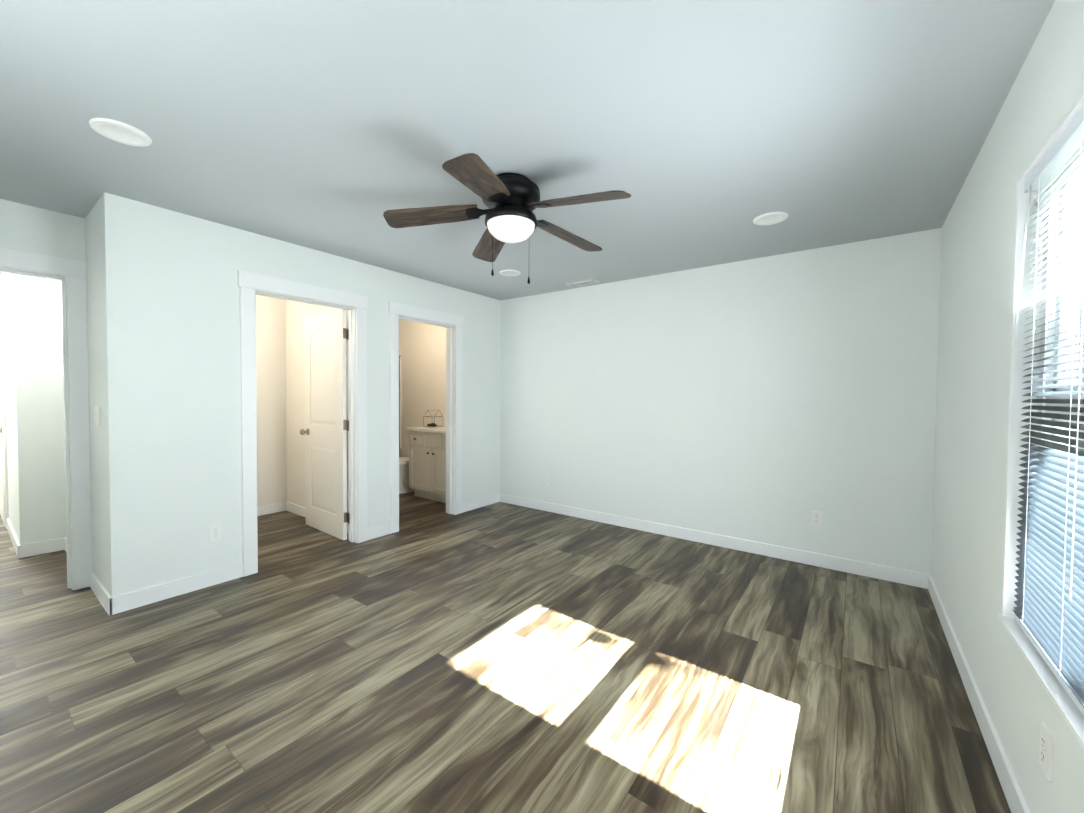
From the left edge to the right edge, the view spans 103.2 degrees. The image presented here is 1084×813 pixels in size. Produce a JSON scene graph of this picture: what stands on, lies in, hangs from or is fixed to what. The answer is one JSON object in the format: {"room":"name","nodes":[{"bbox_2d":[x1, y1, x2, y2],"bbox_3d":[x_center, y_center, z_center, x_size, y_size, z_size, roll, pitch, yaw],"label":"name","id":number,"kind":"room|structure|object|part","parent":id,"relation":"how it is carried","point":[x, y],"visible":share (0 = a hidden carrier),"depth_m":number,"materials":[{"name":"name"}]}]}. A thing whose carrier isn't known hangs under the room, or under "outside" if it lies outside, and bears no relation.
{"room":"empty bedroom","nodes":[
{"label":"empty bedroom","id":0,"kind":"room"},
{"bbox_2d":[0,272,18,540],"bbox_3d":[-6.596,-0.108,5.251,6.130,2.440,0.120,2,2,36],"label":"wall","id":1,"kind":"structure","parent":0,"point":[6,287],"depth_m":3.69,"materials":[{"name":"paint"}]},
{"bbox_2d":[0,337,4,525],"bbox_3d":[-5.467,0.128,4.295,0.800,2.020,0.093,2,2,36],"label":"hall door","id":2,"kind":"structure","parent":1,"relation":"in","point":[2,505],"depth_m":4.17,"materials":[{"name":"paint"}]},
{"bbox_2d":[0,300,8,528],"bbox_3d":[-5.441,0.070,4.320,1.004,2.151,0.024,2,2,36],"label":"door frame","id":3,"kind":"structure","parent":1,"relation":"attached to","point":[4,408],"depth_m":4.03,"materials":[{"name":"white wood"}]},
{"bbox_2d":[7,493,1029,812],"bbox_3d":[-3.548,1.104,4.555,11.926,0.100,4.704,2,2,36],"label":"baseboard","id":4,"kind":"structure","parent":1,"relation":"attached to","point":[999,759],"depth_m":3.05,"materials":[{"name":"white wood"}]},
{"bbox_2d":[12,273,65,544],"bbox_3d":[-4.039,-0.041,3.455,0.120,2.440,0.242,2,2,36],"label":"wall","id":5,"kind":"structure","parent":0,"point":[37,317],"depth_m":3.41,"materials":[{"name":"paint"}]},
{"bbox_2d":[0,199,85,261],"bbox_3d":[-3.488,-0.007,2.315,0.120,2.440,1.432,2,2,36],"label":"wall","id":6,"kind":"structure","parent":0,"point":[28,228],"depth_m":2.68,"materials":[{"name":"paint"}]},
{"bbox_2d":[0,247,91,589],"bbox_3d":[-3.364,0.134,2.489,0.168,2.151,1.012,2,2,36],"label":"door frame","id":7,"kind":"structure","parent":6,"relation":"attached to","point":[70,275],"depth_m":2.80,"materials":[{"name":"white wood"}]},
{"bbox_2d":[85,199,107,591],"bbox_3d":[-3.274,-0.026,3.119,1.750,2.440,0.120,2,2,36],"label":"wall block","id":8,"kind":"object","parent":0,"point":[95,374],"visible":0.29,"depth_m":2.69,"materials":[{"name":"paint"}]},
{"bbox_2d":[94,406,99,425],"bbox_3d":[-2.754,0.060,2.656,0.118,0.117,0.015,2,2,36],"label":"light switch","id":9,"kind":"object","parent":8,"relation":"attached to","point":[97,416],"visible":0.98,"depth_m":2.63,"materials":[{"name":"white plastic"}]},
{"bbox_2d":[255,294,286,506],"bbox_3d":[-3.291,-0.055,4.221,0.120,2.440,1.638,2,2,36],"label":"wall","id":10,"kind":"structure","parent":0,"point":[271,400],"depth_m":4.63,"materials":[{"name":"paint"}]},
{"bbox_2d":[100,192,500,596],"bbox_3d":[-1.554,-0.033,3.885,0.120,2.440,3.388,2,2,36],"label":"wall","id":11,"kind":"structure","parent":0,"point":[171,357],"depth_m":2.81,"materials":[{"name":"paint"}]},
{"bbox_2d":[209,522,221,541],"bbox_3d":[-2.212,0.851,2.910,0.009,0.117,0.072,2,2,36],"label":"outlet","id":12,"kind":"object","parent":11,"relation":"attached to","point":[215,531],"visible":1,"depth_m":2.91,"materials":[{"name":"white plastic"}]},
{"bbox_2d":[238,270,367,576],"bbox_3d":[-1.886,0.120,3.442,0.172,2.151,0.976,2,2,36],"label":"door frame","id":13,"kind":"structure","parent":11,"relation":"attached to","point":[251,285],"depth_m":3.32,"materials":[{"name":"white wood"}]},
{"bbox_2d":[300,310,349,539],"bbox_3d":[-2.004,0.163,4.001,0.786,2.020,0.181,2,2,36],"label":"closet door","id":14,"kind":"structure","parent":13,"relation":"attached to","point":[326,336],"depth_m":3.95,"materials":[{"name":"paint"}]},
{"bbox_2d":[388,301,463,533],"bbox_3d":[-1.200,0.102,4.377,0.172,2.151,0.916,2,2,36],"label":"door frame","id":15,"kind":"structure","parent":11,"relation":"attached to","point":[453,324],"depth_m":4.60,"materials":[{"name":"white wood"}]},
{"bbox_2d":[285,299,347,512],"bbox_3d":[-2.568,-0.060,4.633,2.400,2.440,0.120,2,2,36],"label":"wall","id":16,"kind":"structure","parent":0,"point":[297,313],"depth_m":4.61,"materials":[{"name":"paint"}]},
{"bbox_2d":[0,492,1010,812],"bbox_3d":[-3.540,1.204,4.552,12.182,0.100,4.940,2,2,36],"label":"floor","id":17,"kind":"structure","parent":0,"point":[430,656],"depth_m":1.93,"materials":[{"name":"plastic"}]},
{"bbox_2d":[399,432,413,493],"bbox_3d":[-1.820,0.749,5.770,0.450,0.775,0.671,2,2,36],"label":"toilet","id":18,"kind":"object","parent":17,"relation":"on","point":[403,474],"visible":0.21,"depth_m":5.64,"materials":[{"name":"white ceramic"}]},
{"bbox_2d":[406,418,445,502],"bbox_3d":[-1.170,0.619,5.348,0.936,1.066,0.580,2,2,36],"label":"bathroom vanity","id":19,"kind":"object","parent":17,"relation":"on","point":[427,462],"visible":0.5,"depth_m":5.21,"materials":[{"name":"paint"}]},
{"bbox_2d":[423,410,442,426],"bbox_3d":[-1.407,0.152,5.559,0.174,0.217,0.184,2,2,36],"label":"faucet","id":20,"kind":"object","parent":19,"relation":"on","point":[431,424],"visible":1,"depth_m":5.54,"materials":[{"name":"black metal"}]},
{"bbox_2d":[0,0,1054,299],"bbox_3d":[-3.520,-1.335,4.486,12.182,0.100,4.940,2,2,36],"label":"ceiling","id":21,"kind":"structure","parent":0,"point":[704,132],"depth_m":1.76,"materials":[{"name":"paint"}]},
{"bbox_2d":[88,118,151,146],"bbox_3d":[-1.846,-1.199,1.886,0.200,0.009,0.200,2,2,36],"label":"recessed light","id":22,"kind":"object","parent":21,"relation":"in","point":[118,131],"visible":1,"depth_m":1.87,"materials":[{"name":"white plastic"}]},
{"bbox_2d":[383,153,630,283],"bbox_3d":[-0.129,-0.931,2.296,1.244,0.540,1.280,2,2,36],"label":"ceiling fan","id":23,"kind":"object","parent":21,"relation":"hanging from","point":[511,201],"visible":1,"depth_m":2.21,"materials":[{"name":"black wood"}]},
{"bbox_3d":[-0.538,-1.013,2.286,0.578,0.087,0.156,0,1,-3],"label":"blade","id":24,"kind":"part","parent":23,"relation":"part of","materials":[{"name":"brown wood"}]},
{"bbox_3d":[-0.261,-1.002,1.947,0.156,0.087,0.578,1,2,15],"label":"blade","id":25,"kind":"part","parent":23,"relation":"part of","materials":[{"name":"brown wood"}]},
{"bbox_3d":[-0.302,-1.021,2.655,0.156,0.087,0.578,0,2,-21],"label":"blade","id":26,"kind":"part","parent":23,"relation":"part of","materials":[{"name":"brown wood"}]},
{"bbox_3d":[0.122,-1.015,2.544,0.578,0.087,0.156,-1,2,-39],"label":"blade","id":27,"kind":"part","parent":23,"relation":"part of","materials":[{"name":"brown wood"}]},
{"bbox_3d":[0.147,-1.003,2.106,0.578,0.087,0.156,1,2,33],"label":"blade","id":28,"kind":"part","parent":23,"relation":"part of","materials":[{"name":"brown wood"}]},
{"bbox_2d":[499,269,520,275],"bbox_3d":[-0.298,-1.242,3.999,0.200,0.009,0.200,2,2,36],"label":"recessed light","id":29,"kind":"object","parent":21,"relation":"in","point":[508,272],"visible":1,"depth_m":3.98,"materials":[{"name":"white plastic"}]},
{"bbox_2d":[565,279,599,286],"bbox_3d":[0.414,-1.246,4.345,0.340,0.008,0.130,2,2,36],"label":"ceiling vent","id":30,"kind":"object","parent":21,"relation":"in","point":[585,282],"visible":1,"depth_m":4.34,"materials":[{"name":"white plastic"}]},
{"bbox_2d":[753,212,787,224],"bbox_3d":[1.456,-1.195,2.739,0.200,0.009,0.200,2,2,36],"label":"recessed light","id":31,"kind":"object","parent":21,"relation":"in","point":[770,218],"visible":1,"depth_m":2.73,"materials":[{"name":"white plastic"}]},
{"bbox_2d":[399,228,941,573],"bbox_3d":[0.151,-0.044,4.808,6.582,2.440,0.124,2,2,36],"label":"wall","id":32,"kind":"structure","parent":0,"point":[775,400],"depth_m":3.62,"materials":[{"name":"paint"}]},
{"bbox_2d":[399,355,400,456],"bbox_3d":[-2.573,0.036,5.720,0.043,1.551,1.622,2,2,36],"label":"shower curtain","id":33,"kind":"object","parent":32,"relation":"hanging from","point":[399,405],"visible":0.08,"depth_m":6.34,"materials":[{"name":"white fabric"}]},
{"bbox_2d":[399,347,400,447],"bbox_3d":[-2.268,-0.132,6.484,0.435,1.490,0.025,2,2,36],"label":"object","id":34,"kind":"structure","parent":32,"relation":"attached to","point":[400,394],"depth_m":6.35,"materials":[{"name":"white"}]},
{"bbox_2d":[545,473,550,484],"bbox_3d":[0.066,0.811,4.809,0.072,0.117,0.009,2,2,36],"label":"electrical outlet","id":35,"kind":"object","parent":32,"relation":"attached to","point":[547,478],"visible":1,"depth_m":4.81,"materials":[{"name":"white plastic"}]},
{"bbox_2d":[811,511,821,526],"bbox_3d":[2.115,0.866,3.309,0.072,0.117,0.009,2,2,36],"label":"electrical outlet","id":36,"kind":"object","parent":32,"relation":"attached to","point":[816,518],"visible":1,"depth_m":3.31,"materials":[{"name":"white plastic"}]},
{"bbox_2d":[931,0,1083,812],"bbox_3d":[1.365,0.065,1.016,0.140,2.440,4.570,2,2,36],"label":"wall","id":37,"kind":"structure","parent":0,"point":[974,356],"depth_m":1.69,"materials":[{"name":"paint"}]},
{"bbox_2d":[998,91,1083,749],"bbox_3d":[1.415,-0.004,1.089,0.154,1.529,0.914,2,2,36],"label":"window","id":38,"kind":"structure","parent":37,"relation":"in","point":[1071,714],"depth_m":1.44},
{"bbox_2d":[1009,106,1083,714],"bbox_3d":[1.373,-0.013,1.120,0.074,1.484,0.874,2,2,36],"label":"window blinds","id":39,"kind":"object","parent":38,"relation":"attached to","point":[1048,613],"visible":1,"depth_m":1.23,"materials":[{"name":"white plastic"}]},
{"bbox_2d":[1063,181,1083,465],"bbox_3d":[1.441,-0.005,1.070,0.004,1.387,0.776,2,2,36],"label":"window panel","id":40,"kind":"object","parent":38,"relation":"attached to","point":[1079,298],"depth_m":1.30,"materials":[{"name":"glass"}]},
{"bbox_2d":[1039,721,1052,781],"bbox_3d":[1.348,0.922,1.151,0.009,0.117,0.072,2,2,36],"label":"electrical outlet","id":41,"kind":"object","parent":37,"relation":"attached to","point":[1046,751],"visible":0.98,"depth_m":1.14,"materials":[{"name":"white plastic"}]}
]}

